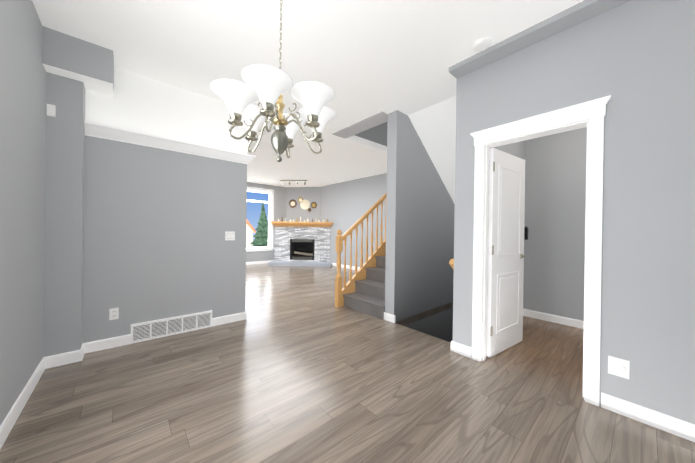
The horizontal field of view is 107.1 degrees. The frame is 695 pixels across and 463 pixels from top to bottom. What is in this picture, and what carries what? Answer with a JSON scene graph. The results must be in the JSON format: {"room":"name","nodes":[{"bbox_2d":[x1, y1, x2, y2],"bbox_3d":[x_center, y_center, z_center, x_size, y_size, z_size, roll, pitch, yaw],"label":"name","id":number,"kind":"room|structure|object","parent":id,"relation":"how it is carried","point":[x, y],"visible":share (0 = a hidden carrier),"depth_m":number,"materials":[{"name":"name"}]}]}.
{"room":"dining room","nodes":[
{"label":"dining room","id":0,"kind":"room"},
{"bbox_2d":[0,0,45,425],"bbox_3d":[-2.783,-0.246,2.333,0.120,2.820,10.720,1,0,-41],"label":"wall","id":1,"kind":"structure","parent":0,"point":[22,139],"depth_m":1.67,"materials":[{"name":"grey paint"}]},
{"bbox_2d":[0,356,47,448],"bbox_3d":[-0.945,1.145,0.307,0.014,0.100,4.980,1,0,-41],"label":"baseboard","id":2,"kind":"structure","parent":1,"relation":"attached to","point":[8,423],"depth_m":1.67,"materials":[{"name":"white paint"}]},
{"bbox_2d":[43,72,85,356],"bbox_3d":[-2.579,-0.243,2.358,0.220,2.820,0.290,1,0,-41],"label":"wall","id":3,"kind":"structure","parent":0,"point":[64,225],"depth_m":2.25,"materials":[{"name":"grey paint"}]},
{"bbox_2d":[47,104,55,117],"bbox_3d":[-2.521,-1.029,2.183,0.047,0.095,0.032,1,0,-41],"label":"box","id":4,"kind":"object","parent":3,"relation":"attached to","point":[51,110],"visible":0.96,"depth_m":2.17,"materials":[{"name":"white plastic"}]},
{"bbox_2d":[52,350,79,359],"bbox_3d":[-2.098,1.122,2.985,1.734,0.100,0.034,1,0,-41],"label":"baseboard","id":5,"kind":"structure","parent":3,"relation":"attached to","point":[73,353],"depth_m":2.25,"materials":[{"name":"white paint"}]},
{"bbox_2d":[42,26,113,96],"bbox_3d":[-2.397,-1.500,2.318,0.420,0.300,0.320,1,0,-41],"label":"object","id":6,"kind":"structure","parent":0,"point":[90,65],"depth_m":2.21,"materials":[{"name":"grey paint"}]},
{"bbox_2d":[83,67,247,342],"bbox_3d":[-1.975,-0.236,2.997,1.530,2.820,0.120,1,0,-41],"label":"wall","id":7,"kind":"structure","parent":0,"point":[158,222],"depth_m":2.83,"materials":[{"name":"grey paint"}]},
{"bbox_2d":[109,307,118,319],"bbox_3d":[-2.359,0.832,2.593,0.070,0.115,0.008,1,0,-41],"label":"electrical outlet plate","id":8,"kind":"object","parent":7,"relation":"attached to","point":[113,313],"visible":1,"depth_m":2.59,"materials":[{"name":"white plastic"}]},
{"bbox_2d":[80,311,246,355],"bbox_3d":[-1.945,1.125,2.954,1.544,0.100,0.014,1,0,-41],"label":"baseboard","id":9,"kind":"structure","parent":7,"relation":"attached to","point":[98,345],"depth_m":2.61,"materials":[{"name":"white paint"}]},
{"bbox_2d":[84,121,254,164],"bbox_3d":[-1.935,-0.968,3.021,1.610,0.115,0.280,1,0,-41],"label":"crown molding","id":10,"kind":"structure","parent":7,"relation":"attached to","point":[92,129],"depth_m":2.79,"materials":[{"name":"white paint"}]},
{"bbox_2d":[131,310,211,343],"bbox_3d":[-1.969,1.072,2.926,0.770,0.196,0.022,1,0,-41],"label":"air vent","id":11,"kind":"object","parent":7,"relation":"in","point":[149,330],"visible":1,"depth_m":2.89,"materials":[{"name":"white metal"}]},
{"bbox_2d":[225,231,234,239],"bbox_3d":[-1.516,0.057,3.314,0.115,0.115,0.010,1,0,-41],"label":"switch plate","id":12,"kind":"object","parent":7,"relation":"attached to","point":[229,235],"visible":1,"depth_m":3.31,"materials":[{"name":"white plastic"}]},
{"bbox_2d":[246,182,286,261],"bbox_3d":[-3.976,-0.278,8.322,6.190,2.820,0.120,1,0,-41],"label":"wall","id":13,"kind":"structure","parent":0,"point":[280,192],"depth_m":9.37,"materials":[{"name":"grey paint"}]},
{"bbox_2d":[246,187,273,251],"bbox_3d":[-3.401,-0.421,8.791,1.840,2.210,0.165,1,0,-41],"label":"window","id":14,"kind":"structure","parent":13,"relation":"in","point":[270,192],"depth_m":9.29,"materials":[{"name":"white paint"}]},
{"bbox_2d":[246,260,273,263],"bbox_3d":[-4.377,1.078,7.904,4.760,0.100,0.014,1,0,-41],"label":"baseboard","id":15,"kind":"structure","parent":13,"relation":"attached to","point":[255,262],"depth_m":9.01,"materials":[{"name":"white paint"}]},
{"bbox_2d":[286,187,320,221],"bbox_3d":[-1.661,-0.249,9.563,0.830,2.820,1.050,1,0,-41],"label":"wall","id":16,"kind":"structure","parent":0,"point":[311,194],"depth_m":9.56,"materials":[{"name":"grey paint"}]},
{"bbox_2d":[289,197,316,211],"bbox_3d":[-1.664,-1.009,9.546,1.100,0.560,0.027,1,0,11],"label":"art","id":17,"kind":"object","parent":16,"relation":"attached to","point":[304,204],"visible":1,"depth_m":9.54,"materials":[{"name":"beige ceramic"}]},
{"bbox_2d":[32,0,583,186],"bbox_3d":[-0.474,-1.679,4.323,6.190,0.100,10.720,1,0,-41],"label":"ceiling","id":18,"kind":"structure","parent":0,"point":[364,59],"depth_m":2.24,"materials":[{"name":"white paint"}]},
{"bbox_2d":[210,0,336,161],"bbox_3d":[-0.385,-1.012,1.479,0.704,1.224,0.683,1,0,-41],"label":"chandelier","id":19,"kind":"object","parent":18,"relation":"hanging from","point":[267,85],"visible":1,"depth_m":1.33,"materials":[{"name":"white glass"}]},
{"bbox_2d":[280,180,306,184],"bbox_3d":[-1.740,-1.578,8.248,0.900,0.155,0.100,1,0,4],"label":"track spotlight","id":20,"kind":"object","parent":18,"relation":"attached to","point":[293,180],"visible":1,"depth_m":8.23,"materials":[{"name":"silver metal"}]},
{"bbox_2d":[473,38,490,51],"bbox_3d":[1.138,-1.580,2.174,0.136,0.040,0.136,1,0,-41],"label":"smoke detector","id":21,"kind":"object","parent":18,"relation":"attached to","point":[481,44],"visible":0.98,"depth_m":2.15,"materials":[{"name":"white plastic"}]},
{"bbox_2d":[0,263,694,462],"bbox_3d":[-0.515,1.241,4.330,6.190,0.100,10.720,1,0,-41],"label":"floor","id":22,"kind":"structure","parent":0,"point":[296,366],"depth_m":1.83,"materials":[{"name":"laminate"}]},
{"bbox_2d":[268,226,331,266],"bbox_3d":[-1.589,0.499,9.119,2.120,1.330,1.022,1,0,4],"label":"stone fireplace","id":23,"kind":"object","parent":22,"relation":"on","point":[301,246],"visible":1,"depth_m":9.03,"materials":[{"name":"white stone"}]},
{"bbox_2d":[270,221,332,226],"bbox_3d":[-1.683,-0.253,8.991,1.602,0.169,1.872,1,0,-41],"label":"mantel shelf","id":24,"kind":"object","parent":23,"relation":"on","point":[303,224],"visible":0.98,"depth_m":8.93,"materials":[{"name":"brown wood"}]},
{"bbox_2d":[278,217,327,221],"bbox_3d":[-1.579,-0.431,9.060,1.805,0.188,0.169,1,0,5],"label":"figurines","id":25,"kind":"object","parent":24,"relation":"on","point":[300,220],"visible":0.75,"depth_m":9.06,"materials":[{"name":"beige ceramic"}]},
{"bbox_2d":[335,192,386,319],"bbox_3d":[1.201,-0.402,4.699,2.917,3.232,0.891,1,0,-41],"label":"staircase","id":26,"kind":"object","parent":22,"relation":"on","point":[362,290],"visible":0.4,"depth_m":4.17,"materials":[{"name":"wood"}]},
{"bbox_2d":[320,173,386,266],"bbox_3d":[0.562,-1.413,7.750,0.120,5.420,6.680,1,0,-41],"label":"wall","id":27,"kind":"structure","parent":0,"point":[345,206],"depth_m":8.06,"materials":[{"name":"grey paint"}]},
{"bbox_2d":[332,264,359,269],"bbox_3d":[0.680,1.150,7.478,0.014,0.100,3.900,1,0,-41],"label":"baseboard","id":28,"kind":"structure","parent":27,"relation":"attached to","point":[347,266],"depth_m":8.28,"materials":[{"name":"white paint"}]},
{"bbox_2d":[332,111,387,138],"bbox_3d":[0.208,-1.661,3.942,0.280,0.115,1.090,1,0,-41],"label":"wall","id":29,"kind":"structure","parent":0,"point":[377,119],"depth_m":3.88,"materials":[{"name":"grey paint"}]},
{"bbox_2d":[355,122,387,145],"bbox_3d":[0.797,-2.913,5.239,2.850,2.400,0.120,1,0,-41],"label":"wall","id":30,"kind":"structure","parent":0,"point":[377,134],"depth_m":4.99,"materials":[{"name":"grey paint"}]},
{"bbox_2d":[385,110,454,341],"bbox_3d":[1.611,-0.089,4.359,2.730,8.020,0.160,1,0,-41],"label":"wall","id":31,"kind":"structure","parent":0,"point":[420,212],"depth_m":3.72,"materials":[{"name":"grey paint"}]},
{"bbox_2d":[408,96,455,203],"bbox_3d":[2.050,-0.580,4.037,2.500,2.025,0.880,1,0,-41],"label":"soffit","id":32,"kind":"structure","parent":0,"point":[434,125],"depth_m":3.58,"materials":[{"name":"white paint"}]},
{"bbox_2d":[487,140,525,296],"bbox_3d":[2.296,1.172,3.608,2.900,5.520,0.120,1,0,-41],"label":"wall","id":33,"kind":"structure","parent":0,"point":[516,149],"depth_m":3.45,"materials":[{"name":"grey paint"}]},
{"bbox_2d":[449,259,453,269],"bbox_3d":[2.116,1.333,3.600,2.676,2.054,0.100,1,0,-41],"label":"handrail","id":34,"kind":"object","parent":33,"relation":"attached to","point":[451,262],"visible":0.12,"depth_m":2.75,"materials":[{"name":"brown wood"}]},
{"bbox_2d":[468,309,527,355],"bbox_3d":[1.912,1.178,3.174,1.750,0.100,0.030,1,0,-41],"label":"baseboard","id":35,"kind":"structure","parent":33,"relation":"attached to","point":[525,312],"depth_m":3.73,"materials":[{"name":"white paint"}]},
{"bbox_2d":[524,226,527,239],"bbox_3d":[2.435,0.018,3.579,0.490,0.193,0.079,1,0,-41],"label":"hanger","id":36,"kind":"object","parent":33,"relation":"attached to","point":[526,234],"visible":0.58,"depth_m":3.61,"materials":[{"name":"black metal"}]},
{"bbox_2d":[523,127,586,320],"bbox_3d":[3.565,-0.158,2.764,0.120,2.820,2.790,1,0,-41],"label":"wall","id":37,"kind":"structure","parent":0,"point":[554,216],"depth_m":3.50,"materials":[{"name":"grey paint"}]},
{"bbox_2d":[528,310,583,328],"bbox_3d":[3.496,1.201,2.724,0.014,0.100,2.790,1,0,-41],"label":"baseboard","id":38,"kind":"structure","parent":37,"relation":"attached to","point":[533,314],"depth_m":3.48,"materials":[{"name":"white paint"}]},
{"bbox_2d":[453,0,694,423],"bbox_3d":[2.132,-0.175,1.516,0.120,2.820,3.030,1,0,-41],"label":"wall","id":39,"kind":"structure","parent":0,"point":[635,59],"depth_m":1.70,"materials":[{"name":"grey paint"}]},
{"bbox_2d":[487,148,525,357],"bbox_3d":[1.676,0.208,2.657,0.716,2.012,0.155,1,0,-41],"label":"door leaf","id":40,"kind":"structure","parent":39,"relation":"in","point":[506,255],"depth_m":2.61,"materials":[{"name":"white paint"}]},
{"bbox_2d":[449,0,630,78],"bbox_3d":[2.005,-1.564,1.464,0.165,0.045,2.910,1,0,-41],"label":"bulkhead","id":41,"kind":"object","parent":39,"relation":"attached to","point":[578,13],"visible":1,"depth_m":2.02,"materials":[{"name":"grey paint"}]},
{"bbox_2d":[470,95,610,406],"bbox_3d":[1.544,0.144,2.172,0.184,2.162,0.943,1,0,-41],"label":"door frame","id":42,"kind":"structure","parent":39,"relation":"attached to","point":[593,112],"depth_m":1.90,"materials":[{"name":"white paint"}]},
{"bbox_2d":[608,355,629,378],"bbox_3d":[1.834,0.920,1.736,0.020,0.120,0.100,1,0,-41],"label":"outlet","id":43,"kind":"object","parent":39,"relation":"attached to","point":[619,367],"visible":1,"depth_m":1.73,"materials":[{"name":"white plastic"}]},
{"bbox_2d":[601,392,694,441],"bbox_3d":[2.380,1.190,1.111,0.014,0.100,1.825,1,0,-41],"label":"baseboard","id":44,"kind":"structure","parent":39,"relation":"attached to","point":[665,422],"depth_m":1.63,"materials":[{"name":"white paint"}]},
{"label":"outside","id":45,"kind":"structure","parent":0,"visible":0},
{"bbox_2d":[250,199,267,246],"bbox_3d":[-4.101,0.251,12.518,2.058,3.738,2.075,1,0,-41],"label":"tree","id":46,"kind":"object","parent":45,"point":[261,236],"visible":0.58,"depth_m":12.22,"materials":[{"name":"green plant"}]},
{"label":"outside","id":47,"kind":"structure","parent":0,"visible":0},
{"bbox_2d":[246,219,255,246],"bbox_3d":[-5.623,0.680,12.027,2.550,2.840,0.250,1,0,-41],"label":"house","id":48,"kind":"structure","parent":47,"point":[250,229],"depth_m":12.64,"materials":[{"name":"beige"}]},
{"bbox_2d":[246,192,268,240],"bbox_3d":[-5.802,-1.905,12.762,12.000,8.000,0.050,1,0,-41],"label":"sky","id":49,"kind":"structure","parent":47,"point":[253,212],"depth_m":13.56,"materials":[{"name":"blue"}]}
]}

